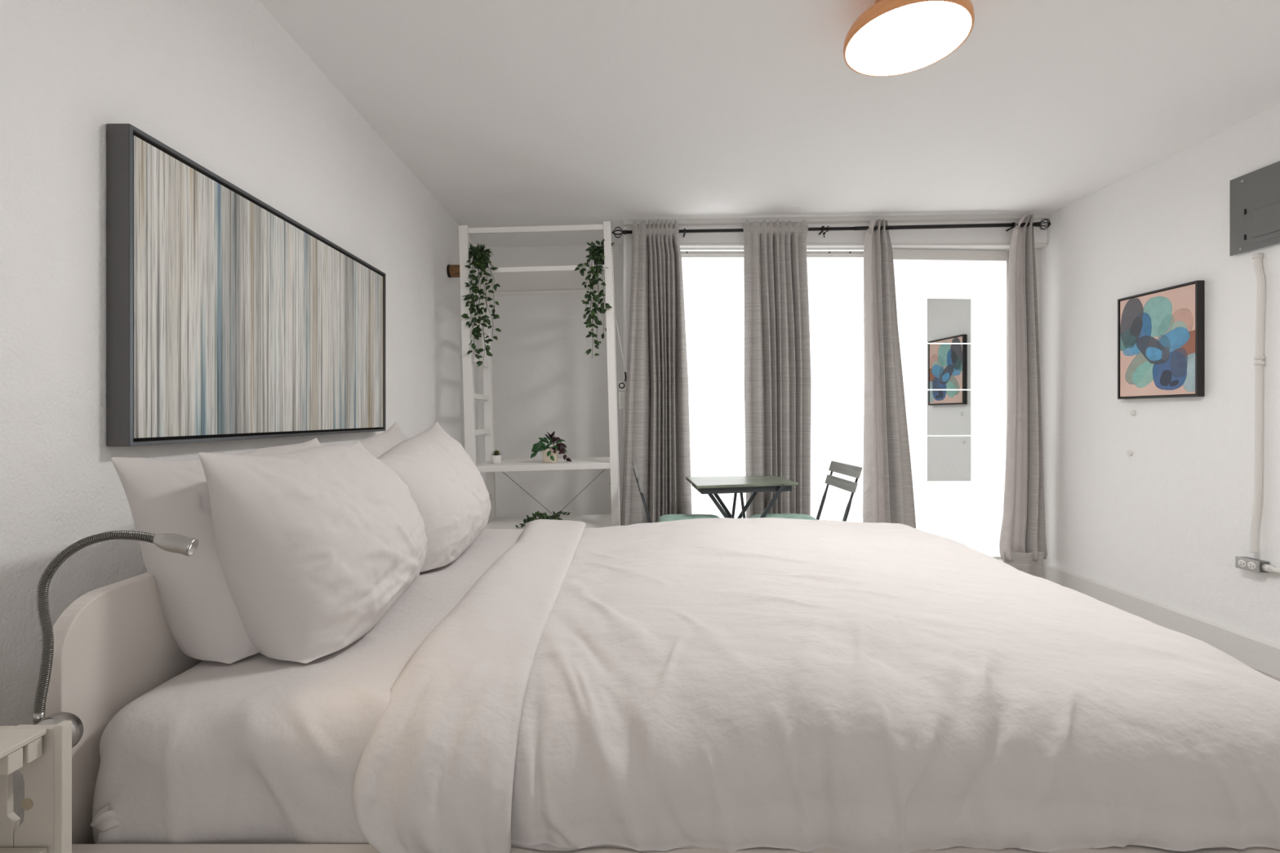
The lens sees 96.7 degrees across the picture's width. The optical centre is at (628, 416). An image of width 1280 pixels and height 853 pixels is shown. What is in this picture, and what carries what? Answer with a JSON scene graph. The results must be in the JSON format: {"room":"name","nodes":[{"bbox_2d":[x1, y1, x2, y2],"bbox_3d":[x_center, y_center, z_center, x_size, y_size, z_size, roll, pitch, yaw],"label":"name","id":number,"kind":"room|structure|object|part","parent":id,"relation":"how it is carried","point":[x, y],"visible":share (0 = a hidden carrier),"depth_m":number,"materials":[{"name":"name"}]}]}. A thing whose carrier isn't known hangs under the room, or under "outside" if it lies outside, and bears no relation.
{"room":"studio apartment","nodes":[
{"label":"studio apartment","id":0,"kind":"room"},
{"bbox_2d":[0,0,478,826],"bbox_3d":[-1.245,-0.160,1.190,0.150,2.620,6.780,0,0,0],"label":"wall","id":1,"kind":"structure","parent":0,"point":[222,84],"depth_m":1.27,"materials":[{"name":"white paint"}]},
{"bbox_2d":[106,123,386,446],"bbox_3d":[-1.141,-0.293,1.942,0.053,0.723,1.341,0,0,0],"label":"framed canvas","id":2,"kind":"object","parent":1,"relation":"attached to","point":[228,317],"visible":1,"depth_m":1.56,"materials":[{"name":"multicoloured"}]},
{"bbox_2d":[446,264,460,277],"bbox_3d":[-1.115,-0.944,3.700,0.110,0.082,0.082,0,0,0],"label":"wall hook","id":3,"kind":"object","parent":1,"relation":"attached to","point":[452,270],"visible":0.65,"depth_m":3.67,"materials":[{"name":"brown wood"}]},
{"bbox_2d":[491,454,501,463],"bbox_3d":[-0.800,0.261,3.440,0.061,0.050,0.061,0,0,0],"label":"pot","id":4,"kind":"object","parent":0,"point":[495,459],"depth_m":3.41,"materials":[{"name":"white ceramic"}]},
{"bbox_2d":[478,244,623,517],"bbox_3d":[-0.603,-0.160,4.505,1.135,2.620,0.150,0,0,0],"label":"wall","id":5,"kind":"structure","parent":0,"point":[544,380],"depth_m":4.43,"materials":[{"name":"white paint"}]},
{"bbox_2d":[258,0,1279,247],"bbox_3d":[0.850,-1.407,1.115,4.340,0.188,6.930,0,0,0],"label":"ceiling","id":6,"kind":"structure","parent":0,"point":[508,113],"depth_m":2.42,"materials":[{"name":"white paint"}]},
{"bbox_2d":[843,0,974,76],"bbox_3d":[0.889,-1.273,1.823,0.376,0.146,0.376,0,0,0],"label":"ceiling lamp","id":7,"kind":"object","parent":6,"relation":"attached to","point":[891,37],"visible":1,"depth_m":1.79,"materials":[{"name":"white plastic"}]},
{"bbox_2d":[623,220,1047,560],"bbox_3d":[1.417,-0.160,4.240,2.905,2.620,0.680,0,0,0],"label":"wall","id":8,"kind":"structure","parent":0,"point":[993,234],"depth_m":3.90,"materials":[{"name":"white paint"}]},
{"bbox_2d":[614,315,626,381],"bbox_3d":[-0.054,-0.458,3.854,0.083,0.444,0.039,0,0,0],"label":"rod","id":9,"kind":"object","parent":8,"relation":"attached to","point":[615,315],"visible":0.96,"depth_m":3.84,"materials":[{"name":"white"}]},
{"bbox_2d":[620,409,622,525],"bbox_3d":[-0.050,0.453,3.892,0.017,0.994,0.014,0,0,0],"label":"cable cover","id":10,"kind":"object","parent":8,"relation":"attached to","point":[621,411],"visible":0.66,"depth_m":3.89,"materials":[{"name":"white plastic"}]},
{"bbox_2d":[618,391,625,408],"bbox_3d":[-0.046,-0.108,3.894,0.042,0.120,0.012,0,0,0],"label":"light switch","id":11,"kind":"object","parent":8,"relation":"attached to","point":[621,394],"visible":1,"depth_m":3.89,"materials":[{"name":"white plastic"}]},
{"bbox_2d":[618,381,626,390],"bbox_3d":[-0.043,-0.209,3.888,0.048,0.064,0.024,0,0,0],"label":"thermostat","id":12,"kind":"object","parent":8,"relation":"attached to","point":[622,384],"visible":1,"depth_m":3.88,"materials":[{"name":"white plastic"}]},
{"bbox_2d":[626,225,632,366],"bbox_3d":[0.029,-0.079,3.938,0.082,2.457,0.104,0,0,0],"label":"trim","id":13,"kind":"structure","parent":8,"relation":"attached to","point":[629,236],"depth_m":3.89,"materials":[{"name":"white"}]},
{"bbox_2d":[680,251,746,518],"bbox_3d":[0.556,-0.061,3.993,0.972,2.183,0.075,0,0,0],"label":"window","id":14,"kind":"structure","parent":8,"relation":"in","point":[713,289],"depth_m":4.00,"materials":[{"name":"white glass"}]},
{"bbox_2d":[612,218,1050,238],"bbox_3d":[1.365,-1.266,3.845,2.956,0.131,0.108,0,0,0],"label":"curtain rod","id":15,"kind":"object","parent":8,"relation":"attached to","point":[822,228],"visible":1,"depth_m":3.82,"materials":[{"name":"black metal"}]},
{"bbox_2d":[621,218,692,525],"bbox_3d":[0.183,-0.096,3.817,0.509,2.448,0.149,0,0,0],"label":"curtain","id":16,"kind":"object","parent":15,"relation":"hanging from","point":[657,428],"visible":0.81,"depth_m":3.78,"materials":[{"name":"beige fabric"}]},
{"bbox_2d":[742,218,811,518],"bbox_3d":[0.997,-0.096,3.810,0.466,2.448,0.136,0,0,0],"label":"curtain","id":17,"kind":"object","parent":15,"relation":"hanging from","point":[777,376],"visible":0.87,"depth_m":3.78,"materials":[{"name":"beige fabric"}]},
{"bbox_2d":[862,218,915,528],"bbox_3d":[1.773,-0.098,3.832,0.388,2.452,0.090,0,0,0],"label":"curtain","id":18,"kind":"object","parent":15,"relation":"hanging from","point":[888,497],"visible":0.83,"depth_m":3.82,"materials":[{"name":"beige fabric"}]},
{"bbox_2d":[999,213,1047,577],"bbox_3d":[2.660,-0.117,3.819,0.313,2.472,0.099,0,0,-13],"label":"curtain","id":19,"kind":"object","parent":15,"relation":"hanging from","point":[1022,541],"visible":0.95,"depth_m":3.82,"materials":[{"name":"beige fabric"}]},
{"bbox_2d":[806,251,864,522],"bbox_3d":[1.371,-0.061,3.993,0.625,2.183,0.075,0,0,0],"label":"window","id":20,"kind":"structure","parent":8,"relation":"in","point":[835,279],"depth_m":4.00,"materials":[{"name":"white"}]},
{"bbox_2d":[623,213,1050,226],"bbox_3d":[1.417,-1.339,3.885,2.905,0.080,0.030,0,0,0],"label":"trim","id":21,"kind":"structure","parent":8,"relation":"attached to","point":[1004,216],"depth_m":3.87,"materials":[{"name":"white"}]},
{"bbox_2d":[679,243,1048,249],"bbox_3d":[1.452,-1.176,3.939,2.835,0.022,0.102,0,0,0],"label":"trim","id":22,"kind":"structure","parent":8,"relation":"attached to","point":[682,246],"depth_m":3.90,"materials":[{"name":"white"}]},
{"bbox_2d":[892,248,1008,559],"bbox_3d":[2.203,-0.079,3.982,0.910,2.159,0.040,0,0,-3],"label":"door","id":23,"kind":"structure","parent":8,"relation":"in","point":[970,513],"depth_m":3.98,"materials":[{"name":"white"}]},
{"bbox_2d":[926,343,970,389],"bbox_3d":[2.236,-0.346,3.970,0.315,0.315,0.004,0,0,-3],"label":"tile","id":24,"kind":"structure","parent":23,"relation":"attached to","point":[948,365],"depth_m":3.97,"materials":[{"name":"clear glass"}]},
{"bbox_2d":[926,435,970,481],"bbox_3d":[2.236,0.297,3.970,0.315,0.313,0.004,0,0,-3],"label":"mirror","id":25,"kind":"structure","parent":23,"relation":"attached to","point":[948,457],"depth_m":3.97,"materials":[{"name":"clear glass"}]},
{"bbox_2d":[926,390,970,435],"bbox_3d":[2.236,-0.024,3.970,0.315,0.313,0.004,0,0,-3],"label":"tile","id":26,"kind":"structure","parent":23,"relation":"attached to","point":[948,411],"depth_m":3.97,"materials":[{"name":"clear glass"}]},
{"bbox_2d":[926,297,970,342],"bbox_3d":[2.236,-0.666,3.970,0.315,0.310,0.004,0,0,-3],"label":"tile","id":27,"kind":"structure","parent":23,"relation":"attached to","point":[948,320],"depth_m":3.97,"materials":[{"name":"clear glass"}]},
{"bbox_2d":[962,248,1040,561],"bbox_3d":[2.277,-0.009,3.995,1.186,2.317,0.110,0,0,0],"label":"trim","id":28,"kind":"structure","parent":8,"relation":"attached to","point":[1037,251],"depth_m":3.96,"materials":[{"name":"white"}]},
{"bbox_2d":[1040,103,1279,644],"bbox_3d":[2.945,-0.160,1.190,0.150,2.620,6.780,0,0,0],"label":"wall","id":29,"kind":"structure","parent":0,"point":[1167,522],"depth_m":3.03,"materials":[{"name":"white paint"}]},
{"bbox_2d":[1126,449,1133,456],"bbox_3d":[2.865,0.212,3.253,0.009,0.036,0.036,0,0,0],"label":"button","id":30,"kind":"object","parent":29,"relation":"attached to","point":[1130,452],"visible":1,"depth_m":3.25,"materials":[{"name":"white plastic"}]},
{"bbox_2d":[1129,409,1136,416],"bbox_3d":[2.865,-0.019,3.232,0.009,0.036,0.036,0,0,0],"label":"button","id":31,"kind":"object","parent":29,"relation":"attached to","point":[1132,412],"visible":1,"depth_m":3.23,"materials":[{"name":"white plastic"}]},
{"bbox_2d":[1117,280,1204,399],"bbox_3d":[2.850,-0.388,3.063,0.037,0.579,0.463,0,0,0],"label":"abstract painting","id":32,"kind":"object","parent":29,"relation":"attached to","point":[1161,332],"visible":1,"depth_m":3.02,"materials":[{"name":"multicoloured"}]},
{"bbox_2d":[1043,562,1279,678],"bbox_3d":[2.861,1.080,0.880,0.018,0.140,6.160,0,0,0],"label":"baseboard","id":33,"kind":"structure","parent":29,"relation":"attached to","point":[1259,654],"depth_m":2.93,"materials":[{"name":"white wood"}]},
{"bbox_2d":[1235,555,1269,573],"bbox_3d":[2.842,0.676,2.592,0.054,0.053,0.100,0,0,0],"label":"power outlet","id":34,"kind":"object","parent":29,"relation":"attached to","point":[1251,564],"visible":0.98,"depth_m":2.58,"materials":[{"name":"grey metal"}]},
{"bbox_2d":[1238,560,1245,567],"bbox_3d":[2.818,0.676,2.612,0.004,0.034,0.034,0,0,0],"label":"receptacle","id":35,"kind":"object","parent":34,"relation":"attached to","point":[1242,563],"depth_m":2.61,"materials":[{"name":"white plastic"}]},
{"bbox_2d":[1247,561,1255,569],"bbox_3d":[2.818,0.676,2.572,0.004,0.034,0.034,0,0,0],"label":"receptacle","id":36,"kind":"object","parent":34,"relation":"attached to","point":[1251,565],"depth_m":2.57,"materials":[{"name":"white plastic"}]},
{"bbox_2d":[1230,160,1279,256],"bbox_3d":[2.854,-0.938,2.415,0.030,0.359,0.560,0,0,0],"label":"breaker panel","id":37,"kind":"object","parent":29,"relation":"attached to","point":[1255,196],"visible":1,"depth_m":2.58,"materials":[{"name":"grey metal"}]},
{"bbox_3d":[2.847,-0.876,2.408,0.003,0.178,0.426,0,0,0],"label":"panel door","id":38,"kind":"part","parent":37,"relation":"part of","materials":[{"name":"grey metal"}]},
{"bbox_2d":[1249,252,1265,553],"bbox_3d":[2.852,-0.059,2.577,0.041,1.361,0.050,0,0,0],"label":"vertical conduit","id":39,"kind":"object","parent":29,"relation":"attached to","point":[1257,257],"visible":1,"depth_m":2.57,"materials":[{"name":"white"}]},
{"bbox_2d":[1261,564,1279,573],"bbox_3d":[2.844,0.676,2.071,0.032,0.032,0.941,0,0,0],"label":"conduit","id":40,"kind":"object","parent":29,"relation":"attached to","point":[1265,567],"visible":1,"depth_m":2.51,"materials":[{"name":"white"}]},
{"bbox_2d":[1250,666,1279,681],"bbox_3d":[0.850,1.200,1.115,4.340,0.100,6.930,0,0,0],"label":"floor","id":41,"kind":"structure","parent":0,"point":[1263,673],"depth_m":2.52,"materials":[{"name":"grey tile"}]},
{"bbox_2d":[0,720,71,852],"bbox_3d":[-0.986,0.792,0.626,0.384,0.716,0.372,0,0,0],"label":"nightstand","id":42,"kind":"object","parent":41,"relation":"on","point":[42,753],"visible":1,"depth_m":0.80,"materials":[{"name":"white wood"}]},
{"bbox_3d":[-0.924,0.555,0.804,0.119,0.230,0.009,0,0,0],"label":"panel","id":43,"kind":"part","parent":42,"relation":"part of","materials":[{"name":"white wood"}]},
{"bbox_3d":[-0.839,0.555,0.806,0.062,0.230,0.012,0,0,0],"label":"panel","id":44,"kind":"part","parent":42,"relation":"part of","materials":[{"name":"white wood"}]},
{"bbox_3d":[-0.800,0.792,0.804,0.012,0.716,0.015,0,0,0],"label":"corner post","id":45,"kind":"part","parent":42,"relation":"part of","materials":[{"name":"white wood"}]},
{"bbox_2d":[32,530,199,747],"bbox_3d":[-0.751,0.329,0.825,0.234,0.327,0.037,0,0,-2],"label":"reading lamp","id":46,"kind":"object","parent":42,"relation":"attached to","point":[169,542],"visible":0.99,"depth_m":0.82,"materials":[{"name":"silver metal"}]},
{"bbox_2d":[458,221,620,529],"bbox_3d":[-0.508,0.018,3.513,0.872,2.249,0.506,-2,0,0],"label":"shelf unit","id":47,"kind":"object","parent":41,"relation":"on","point":[563,279],"visible":0.7,"depth_m":3.28,"materials":[{"name":"white paint"}]},
{"bbox_3d":[-0.918,0.030,3.282,0.051,2.249,0.044,-2,0,0],"label":"post","id":48,"kind":"part","parent":47,"relation":"part of","materials":[{"name":"white paint"}]},
{"bbox_2d":[461,244,501,366],"bbox_3d":[-0.849,-0.644,3.311,0.237,0.724,0.209,0,0,0],"label":"trailing plant","id":49,"kind":"object","parent":47,"relation":"on","point":[481,259],"visible":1,"depth_m":3.25,"materials":[{"name":"green plant"}]},
{"bbox_3d":[-0.918,0.030,3.738,0.051,2.249,0.044,-2,0,0],"label":"post","id":50,"kind":"part","parent":47,"relation":"part of","materials":[{"name":"white paint"}]},
{"bbox_2d":[491,449,501,463],"bbox_3d":[-0.799,0.245,3.440,0.064,0.082,0.065,0,0,0],"label":"succulent","id":51,"kind":"object","parent":47,"relation":"on","point":[495,457],"visible":1,"depth_m":3.42,"materials":[{"name":"white ceramic"}]},
{"bbox_3d":[-0.534,-1.076,3.273,0.777,0.031,0.018,-2,0,0],"label":"rail","id":52,"kind":"part","parent":47,"relation":"part of","materials":[{"name":"white paint"}]},
{"bbox_2d":[515,511,569,528],"bbox_3d":[-0.506,0.609,3.396,0.326,0.099,0.120,0,0,0],"label":"bushy plant","id":53,"kind":"object","parent":47,"relation":"on","point":[541,516],"visible":0.68,"depth_m":3.36,"materials":[{"name":"green plant"}]},
{"bbox_3d":[-0.527,-0.818,3.749,0.777,0.025,0.018,-2,0,0],"label":"rail","id":54,"kind":"part","parent":47,"relation":"part of","materials":[{"name":"white paint"}]},
{"bbox_2d":[530,431,571,462],"bbox_3d":[-0.460,0.202,3.422,0.247,0.224,0.178,0,0,0],"label":"potted plant","id":55,"kind":"object","parent":47,"relation":"on","point":[549,454],"visible":1,"depth_m":3.38,"materials":[{"name":"green plant"}]},
{"bbox_3d":[-0.471,0.235,3.420,0.100,0.084,0.100,0,0,0],"label":"pot","id":56,"kind":"part","parent":55,"relation":"part of","materials":[{"name":"beige ceramic"}]},
{"bbox_2d":[574,238,614,358],"bbox_3d":[-0.168,-0.679,3.298,0.187,0.697,0.236,0,0,32],"label":"trailing plant","id":57,"kind":"object","parent":47,"relation":"on","point":[596,253],"visible":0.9,"depth_m":3.25,"materials":[{"name":"green plant"}]},
{"bbox_3d":[-0.163,-0.911,3.345,0.096,0.082,0.096,0,0,0],"label":"pot","id":58,"kind":"part","parent":57,"relation":"part of","materials":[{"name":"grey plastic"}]},
{"bbox_3d":[-0.093,-0.001,3.282,0.042,2.233,0.044,-2,0,0],"label":"post","id":59,"kind":"part","parent":47,"relation":"part of","materials":[{"name":"white paint"}]},
{"bbox_3d":[-0.093,-0.001,3.738,0.042,2.233,0.044,-2,0,0],"label":"post","id":60,"kind":"part","parent":47,"relation":"part of","materials":[{"name":"white paint"}]},
{"bbox_2d":[44,572,1279,852],"bbox_3d":[0.155,0.722,1.673,2.120,0.857,1.655,0,0,0],"label":"bed","id":61,"kind":"object","parent":41,"relation":"on","point":[114,644],"visible":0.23,"depth_m":0.92,"materials":[{"name":"white laminate"}]},
{"bbox_3d":[-0.890,0.661,1.689,0.029,0.737,1.622,0,0,0],"label":"headboard","id":62,"kind":"part","parent":61,"relation":"part of","materials":[{"name":"white laminate"}]},
{"bbox_2d":[90,528,524,844],"bbox_3d":[0.126,0.580,1.648,2.001,0.239,1.549,0,0,0],"label":"sheet","id":63,"kind":"object","parent":61,"relation":"on","point":[257,748],"visible":0.13,"depth_m":0.90,"materials":[{"name":"grey fabric"}]},
{"bbox_2d":[111,437,321,663],"bbox_3d":[-0.824,0.264,1.369,0.359,0.395,0.674,0,0,-13],"label":"pillow","id":64,"kind":"object","parent":63,"relation":"on","point":[201,614],"visible":0.29,"depth_m":1.06,"materials":[{"name":"grey fabric"}]},
{"bbox_2d":[198,440,427,663],"bbox_3d":[-0.687,0.263,1.364,0.361,0.397,0.660,0,0,-13],"label":"pillow","id":65,"kind":"object","parent":63,"relation":"on","point":[315,546],"visible":0.98,"depth_m":1.10,"materials":[{"name":"grey fabric"}]},
{"bbox_2d":[360,422,408,457],"bbox_3d":[-0.824,0.243,1.942,0.354,0.437,0.670,0,0,-14],"label":"pillow","id":66,"kind":"object","parent":63,"relation":"on","point":[377,445],"visible":0.13,"depth_m":1.95,"materials":[{"name":"grey fabric"}]},
{"bbox_2d":[376,421,491,572],"bbox_3d":[-0.688,0.243,1.976,0.416,0.437,0.687,0,0,-16],"label":"pillow","id":67,"kind":"object","parent":63,"relation":"on","point":[451,495],"visible":0.65,"depth_m":1.79,"materials":[{"name":"grey fabric"}]},
{"bbox_2d":[352,517,1279,852],"bbox_3d":[0.423,0.531,1.659,1.681,0.254,1.704,0,0,0],"label":"duvet","id":68,"kind":"object","parent":63,"relation":"on","point":[726,684],"visible":1,"depth_m":0.92,"materials":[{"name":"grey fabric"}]},
{"bbox_3d":[0.170,0.803,0.859,2.091,0.294,0.028,0,0,0],"label":"rail","id":69,"kind":"part","parent":61,"relation":"part of","materials":[{"name":"white laminate"}]},
{"bbox_2d":[632,461,719,523],"bbox_3d":[0.326,0.713,3.217,0.606,0.885,0.435,0,0,0],"label":"bistro chair","id":70,"kind":"object","parent":41,"relation":"on","point":[667,517],"visible":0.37,"depth_m":3.24,"materials":[{"name":"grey metal"}]},
{"bbox_3d":[0.326,0.719,3.030,0.606,0.873,0.028,0,0,0],"label":"frame","id":71,"kind":"part","parent":70,"relation":"part of","materials":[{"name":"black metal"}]},
{"bbox_3d":[0.326,0.719,3.405,0.606,0.873,0.028,0,0,0],"label":"frame","id":72,"kind":"part","parent":70,"relation":"part of","materials":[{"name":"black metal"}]},
{"bbox_2d":[657,514,719,522],"bbox_3d":[0.360,0.605,3.220,0.380,0.060,0.380,0,0,0],"label":"cushion","id":73,"kind":"object","parent":70,"relation":"on","point":[667,517],"depth_m":3.26,"materials":[{"name":"green fabric"}]},
{"bbox_2d":[685,475,798,518],"bbox_3d":[0.667,0.766,3.372,0.661,0.773,0.457,0,0,-8],"label":"bistro table","id":74,"kind":"object","parent":41,"relation":"on","point":[709,486],"visible":0.56,"depth_m":3.24,"materials":[{"name":"grey metal"}]},
{"bbox_3d":[0.697,0.776,3.200,0.542,0.755,0.006,0,0,0],"label":"leg","id":75,"kind":"part","parent":74,"relation":"part of","materials":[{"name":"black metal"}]},
{"bbox_3d":[0.740,0.789,3.470,0.494,0.727,0.006,0,0,0],"label":"leg","id":76,"kind":"part","parent":74,"relation":"part of","materials":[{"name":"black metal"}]},
{"bbox_3d":[0.578,0.795,3.500,0.455,0.716,0.006,0,0,0],"label":"leg","id":77,"kind":"part","parent":74,"relation":"part of","materials":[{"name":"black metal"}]},
{"bbox_3d":[0.629,0.770,3.230,0.520,0.766,0.006,0,0,0],"label":"leg","id":78,"kind":"part","parent":74,"relation":"part of","materials":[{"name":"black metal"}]},
{"bbox_2d":[748,461,862,521],"bbox_3d":[0.934,0.713,3.217,0.606,0.885,0.435,0,0,0],"label":"bistro chair","id":79,"kind":"object","parent":41,"relation":"on","point":[850,470],"visible":0.39,"depth_m":3.23,"materials":[{"name":"grey metal"}]},
{"bbox_2d":[748,513,817,519],"bbox_3d":[0.900,0.603,3.220,0.386,0.061,0.386,0,0,0],"label":"cushion","id":80,"kind":"object","parent":79,"relation":"on","point":[793,516],"depth_m":3.26,"materials":[{"name":"green fabric"}]},
{"bbox_3d":[0.934,0.719,3.405,0.606,0.873,0.028,0,0,0],"label":"frame","id":81,"kind":"part","parent":79,"relation":"part of","materials":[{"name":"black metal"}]},
{"bbox_3d":[0.934,0.719,3.030,0.606,0.873,0.028,0,0,0],"label":"frame","id":82,"kind":"part","parent":79,"relation":"part of","materials":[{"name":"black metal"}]}
]}

